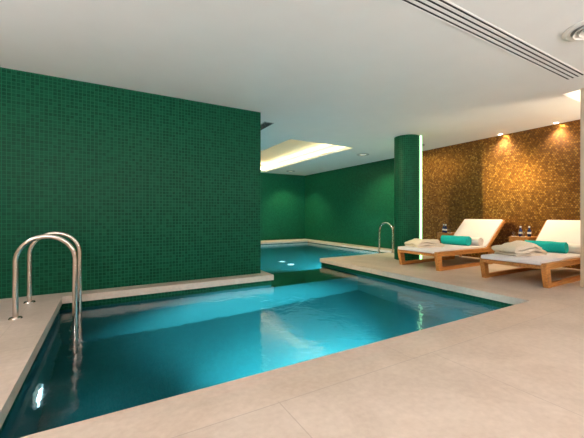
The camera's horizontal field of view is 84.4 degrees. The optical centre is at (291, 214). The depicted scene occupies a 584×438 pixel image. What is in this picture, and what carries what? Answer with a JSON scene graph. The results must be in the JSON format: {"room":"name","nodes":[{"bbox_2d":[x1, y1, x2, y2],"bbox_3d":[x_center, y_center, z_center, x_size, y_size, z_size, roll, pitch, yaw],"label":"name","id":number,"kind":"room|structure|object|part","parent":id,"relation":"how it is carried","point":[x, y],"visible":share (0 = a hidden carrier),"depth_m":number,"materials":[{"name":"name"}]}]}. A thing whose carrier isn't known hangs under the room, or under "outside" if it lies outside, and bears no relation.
{"room":"indoor swimming pool","nodes":[
{"label":"indoor swimming pool","id":0,"kind":"room"},
{"bbox_2d":[0,67,260,298],"bbox_3d":[-3.009,-0.375,4.310,5.498,2.770,0.365,0,0,-30],"label":"wall","id":1,"kind":"structure","parent":0,"point":[151,188],"depth_m":4.49,"materials":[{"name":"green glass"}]},
{"bbox_2d":[62,270,273,303],"bbox_3d":[-1.742,1.044,4.982,2.895,0.087,0.730,0,0,-30],"label":"trim","id":2,"kind":"structure","parent":1,"relation":"attached to","point":[88,295],"depth_m":4.57,"materials":[{"name":"beige stone"}]},
{"bbox_2d":[261,173,304,240],"bbox_3d":[-4.101,-0.345,11.853,11.150,2.830,0.270,0,0,-30],"label":"wall","id":3,"kind":"structure","parent":0,"point":[282,195],"depth_m":13.83,"materials":[{"name":"green tile"}]},
{"bbox_2d":[261,239,391,252],"bbox_3d":[-2.411,1.095,8.925,11.150,0.070,7.030,0,0,-30],"label":"trim","id":4,"kind":"structure","parent":3,"relation":"attached to","point":[386,250],"depth_m":12.41,"materials":[{"name":"beige stone"}]},
{"bbox_2d":[0,0,583,175],"bbox_3d":[-0.306,-1.800,5.279,11.150,0.080,15.450,0,0,-30],"label":"ceiling","id":5,"kind":"structure","parent":0,"point":[358,76],"depth_m":3.67,"materials":[{"name":"white paint"}]},
{"bbox_2d":[261,121,273,129],"bbox_3d":[-0.644,-1.752,6.476,0.200,0.016,0.860,0,0,-30],"label":"ceiling vent","id":6,"kind":"object","parent":5,"relation":"in","point":[264,124],"visible":0.45,"depth_m":6.23,"materials":[{"name":"grey metal"}]},
{"bbox_2d":[261,139,343,168],"bbox_3d":[-0.560,-1.975,10.271,2.340,0.270,5.790,0,0,-30],"label":"cove","id":7,"kind":"object","parent":5,"relation":"in","point":[289,151],"visible":0.2,"depth_m":10.45,"materials":[{"name":"beige paint"}]},
{"bbox_2d":[398,0,583,80],"bbox_3d":[1.996,-1.758,3.173,3.830,0.004,0.200,0,0,-30],"label":"ceiling vent","id":8,"kind":"object","parent":5,"relation":"in","point":[445,11],"visible":1,"depth_m":3.14,"materials":[{"name":"white metal"}]},
{"bbox_3d":[2.030,-1.758,3.085,3.800,0.004,0.013,0,0,-30],"label":"blade","id":9,"kind":"part","parent":8,"relation":"part of","materials":[{"name":"white paint"}]},
{"bbox_2d":[562,20,583,41],"bbox_3d":[2.838,-1.742,3.024,0.470,0.036,0.470,0,0,-30],"label":"recessed light","id":10,"kind":"object","parent":5,"relation":"in","point":[575,33],"visible":1,"depth_m":3.10,"materials":[{"name":"white metal"}]},
{"bbox_2d":[0,252,583,437],"bbox_3d":[1.274,1.044,2.543,11.150,0.087,9.130,0,0,-30],"label":"floor","id":11,"kind":"structure","parent":0,"point":[525,379],"depth_m":1.83,"materials":[{"name":"beige tile"}]},
{"bbox_2d":[0,297,61,428],"bbox_3d":[-2.219,1.044,2.578,0.335,0.087,2.955,0,0,-30],"label":"trim","id":12,"kind":"structure","parent":11,"relation":"attached to","point":[21,340],"depth_m":2.53,"materials":[{"name":"beige stone"}]},
{"bbox_2d":[8,231,81,325],"bbox_3d":[-2.641,1.130,3.510,0.564,1.879,0.772,0,0,-30],"label":"pool ladder","id":13,"kind":"object","parent":12,"relation":"attached to","point":[76,255],"visible":0.8,"depth_m":3.33,"materials":[{"name":"silver metal"}]},
{"bbox_3d":[-2.795,1.130,3.802,0.526,1.879,0.048,0,0,-30],"label":"handrail","id":14,"kind":"part","parent":13,"relation":"part of","materials":[{"name":"silver metal"}]},
{"bbox_2d":[20,296,578,437],"bbox_3d":[0.831,1.044,2.440,5.480,0.087,0.335,0,0,-30],"label":"trim","id":15,"kind":"structure","parent":11,"relation":"attached to","point":[178,414],"depth_m":1.92,"materials":[{"name":"beige stone"}]},
{"bbox_2d":[378,222,393,252],"bbox_3d":[2.751,1.130,8.755,0.632,1.879,0.564,0,0,-30],"label":"pool ladder","id":16,"kind":"object","parent":11,"relation":"attached to","point":[389,224],"visible":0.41,"depth_m":8.62,"materials":[{"name":"silver metal"}]},
{"bbox_2d":[320,257,545,304],"bbox_3d":[1.881,1.044,5.702,0.400,0.087,4.265,0,0,-30],"label":"trim","id":17,"kind":"structure","parent":11,"relation":"attached to","point":[508,296],"depth_m":4.84,"materials":[{"name":"beige stone"}]},
{"bbox_2d":[437,232,461,256],"bbox_3d":[3.799,0.713,7.770,0.450,0.575,0.350,0,0,-30],"label":"side table","id":18,"kind":"object","parent":11,"relation":"on","point":[439,234],"visible":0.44,"depth_m":7.73,"materials":[{"name":"brown wood"}]},
{"bbox_2d":[398,219,504,270],"bbox_3d":[3.317,0.547,6.649,2.304,0.906,0.900,0,0,-30],"label":"sun lounger","id":19,"kind":"object","parent":11,"relation":"on","point":[488,230],"visible":0.83,"depth_m":6.54,"materials":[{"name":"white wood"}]},
{"bbox_3d":[2.208,0.872,6.491,0.155,0.257,0.065,0,0,-30],"label":"leg","id":20,"kind":"part","parent":19,"relation":"part of","materials":[{"name":"brown wood"}]},
{"bbox_2d":[404,238,444,247],"bbox_3d":[2.659,0.551,6.448,0.646,0.156,0.464,0,0,-12],"label":"folded towel","id":21,"kind":"object","parent":19,"relation":"on","point":[419,243],"visible":0.98,"depth_m":6.29,"materials":[{"name":"white fabric"}]},
{"bbox_3d":[2.625,0.872,5.768,0.155,0.257,0.065,0,0,-30],"label":"leg","id":22,"kind":"part","parent":19,"relation":"part of","materials":[{"name":"brown wood"}]},
{"bbox_2d":[398,244,484,252],"bbox_3d":[3.019,0.659,6.496,1.635,0.060,0.808,0,0,-30],"label":"seat cushion","id":23,"kind":"object","parent":19,"relation":"on","point":[448,247],"depth_m":6.21,"materials":[{"name":"white fabric"}]},
{"bbox_2d":[441,235,471,245],"bbox_3d":[3.450,0.531,6.795,0.219,0.195,0.577,0,0,-34],"label":"rolled towel","id":24,"kind":"object","parent":19,"relation":"on","point":[445,239],"visible":1,"depth_m":6.69,"materials":[{"name":"teal fabric"}]},
{"bbox_3d":[3.433,0.705,6.234,2.020,0.080,0.065,0,0,-30],"label":"rail","id":25,"kind":"part","parent":19,"relation":"part of","materials":[{"name":"brown wood"}]},
{"bbox_2d":[471,237,482,245],"bbox_3d":[3.719,0.545,6.765,0.195,0.168,0.511,0,0,-30],"label":"rolled towel","id":26,"kind":"object","parent":19,"relation":"on","point":[475,241],"visible":0.48,"depth_m":6.56,"materials":[{"name":"white fabric"}]},
{"bbox_2d":[454,219,502,246],"bbox_3d":[3.993,0.376,7.040,0.653,0.564,0.840,0,0,-30],"label":"cushion","id":27,"kind":"object","parent":19,"relation":"on","point":[488,230],"depth_m":6.96,"materials":[{"name":"white fabric"}]},
{"bbox_3d":[4.019,0.404,7.054,0.683,0.596,0.890,0,0,-30],"label":"frame","id":28,"kind":"part","parent":19,"relation":"part of","materials":[{"name":"brown wood"}]},
{"bbox_2d":[509,236,536,242],"bbox_3d":[4.601,0.713,6.380,0.450,0.575,0.350,0,0,-30],"label":"side table","id":29,"kind":"object","parent":11,"relation":"on","point":[511,238],"visible":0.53,"depth_m":6.26,"materials":[{"name":"brown wood"}]},
{"bbox_2d":[527,226,530,236],"bbox_3d":[4.642,0.323,6.300,0.067,0.205,0.067,0,0,-30],"label":"water bottle","id":30,"kind":"object","parent":29,"relation":"on","point":[529,229],"visible":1,"depth_m":6.28,"materials":[{"name":"blue plastic"}]},
{"bbox_2d":[480,220,579,287],"bbox_3d":[4.186,0.547,5.304,2.304,0.906,0.900,0,0,-30],"label":"sun lounger","id":31,"kind":"object","parent":11,"relation":"on","point":[568,231],"visible":0.65,"depth_m":5.00,"materials":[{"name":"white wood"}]},
{"bbox_3d":[3.077,0.872,5.145,0.155,0.257,0.065,0,0,-30],"label":"leg","id":32,"kind":"part","parent":31,"relation":"part of","materials":[{"name":"brown wood"}]},
{"bbox_2d":[491,240,546,256],"bbox_3d":[3.650,0.519,5.147,0.706,0.220,0.462,0,0,-16],"label":"folded towel","id":33,"kind":"object","parent":31,"relation":"on","point":[517,248],"visible":1,"depth_m":4.99,"materials":[{"name":"white fabric"}]},
{"bbox_2d":[481,252,579,264],"bbox_3d":[3.888,0.659,5.150,1.635,0.060,0.808,0,0,-30],"label":"seat cushion","id":34,"kind":"object","parent":31,"relation":"on","point":[551,257],"depth_m":4.79,"materials":[{"name":"white fabric"}]},
{"bbox_3d":[3.495,0.872,4.422,0.155,0.257,0.065,0,0,-30],"label":"leg","id":35,"kind":"part","parent":31,"relation":"part of","materials":[{"name":"brown wood"}]},
{"bbox_2d":[525,240,568,253],"bbox_3d":[4.321,0.535,5.499,0.212,0.188,0.593,0,0,-33],"label":"rolled towel","id":36,"kind":"object","parent":31,"relation":"on","point":[548,246],"visible":0.76,"depth_m":5.34,"materials":[{"name":"teal fabric"}]},
{"bbox_2d":[536,220,579,243],"bbox_3d":[4.863,0.376,5.694,0.653,0.564,0.840,0,0,-30],"label":"cushion","id":37,"kind":"object","parent":31,"relation":"on","point":[568,231],"depth_m":5.83,"materials":[{"name":"white fabric"}]},
{"bbox_3d":[4.302,0.705,4.888,2.020,0.080,0.065,0,0,-30],"label":"rail","id":38,"kind":"part","parent":31,"relation":"part of","materials":[{"name":"brown wood"}]},
{"bbox_2d":[567,243,579,253],"bbox_3d":[4.587,0.548,5.442,0.183,0.162,0.509,0,0,-30],"label":"rolled towel","id":39,"kind":"object","parent":31,"relation":"on","point":[573,248],"visible":0.3,"depth_m":5.26,"materials":[{"name":"white fabric"}]},
{"bbox_2d":[580,88,583,286],"bbox_3d":[5.306,-0.520,2.530,0.280,3.040,4.675,0,0,-30],"label":"wall pier","id":40,"kind":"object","parent":11,"relation":"on","point":[581,89],"visible":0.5,"depth_m":4.46,"materials":[{"name":"beige paint"}]},
{"bbox_2d":[305,158,393,248],"bbox_3d":[2.199,-0.345,11.841,0.250,2.830,6.050,0,0,-30],"label":"wall","id":41,"kind":"structure","parent":0,"point":[348,205],"depth_m":11.57,"materials":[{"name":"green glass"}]},
{"bbox_2d":[394,134,419,260],"bbox_3d":[2.608,-0.380,7.302,0.554,2.760,0.554,0,0,-30],"label":"column","id":42,"kind":"structure","parent":0,"point":[406,147],"depth_m":7.07,"materials":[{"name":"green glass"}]},
{"bbox_2d":[420,136,421,258],"bbox_3d":[2.854,-0.380,7.150,0.062,2.760,0.060,0,0,-11],"label":"light strip","id":43,"kind":"object","parent":42,"relation":"attached to","point":[420,136],"visible":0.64,"depth_m":7.12,"materials":[{"name":"white plastic"}]},
{"bbox_2d":[422,119,579,268],"bbox_3d":[5.929,-0.375,5.230,0.400,2.770,9.130,0,0,-30],"label":"wall","id":44,"kind":"structure","parent":0,"point":[531,177],"depth_m":7.01,"materials":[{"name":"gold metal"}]},
{"bbox_2d":[570,90,579,96],"bbox_3d":[4.900,-1.975,4.272,1.540,0.270,2.000,0,0,-30],"label":"ceiling","id":45,"kind":"structure","parent":0,"point":[577,92],"depth_m":5.21,"materials":[{"name":"white paint"}]},
{"bbox_3d":[-0.306,1.967,5.279,11.150,1.465,15.450,0,0,-30],"label":"basin","id":46,"kind":"object","parent":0,"visible":0},
{"bbox_2d":[0,242,504,437],"bbox_3d":[-0.749,1.830,7.197,8.784,1.360,9.569,0,0,-30],"label":"pool water","id":47,"kind":"object","parent":46,"relation":"in","point":[118,356],"visible":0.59,"depth_m":3.10,"materials":[{"name":"teal liquid"}]},
{"bbox_2d":[60,242,512,308],"bbox_3d":[-0.306,1.161,5.279,11.150,0.148,15.450,0,0,-30],"label":"waterline band","id":48,"kind":"object","parent":46,"relation":"attached to","point":[110,300],"visible":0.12,"depth_m":4.71,"materials":[{"name":"green glass"}]}
]}

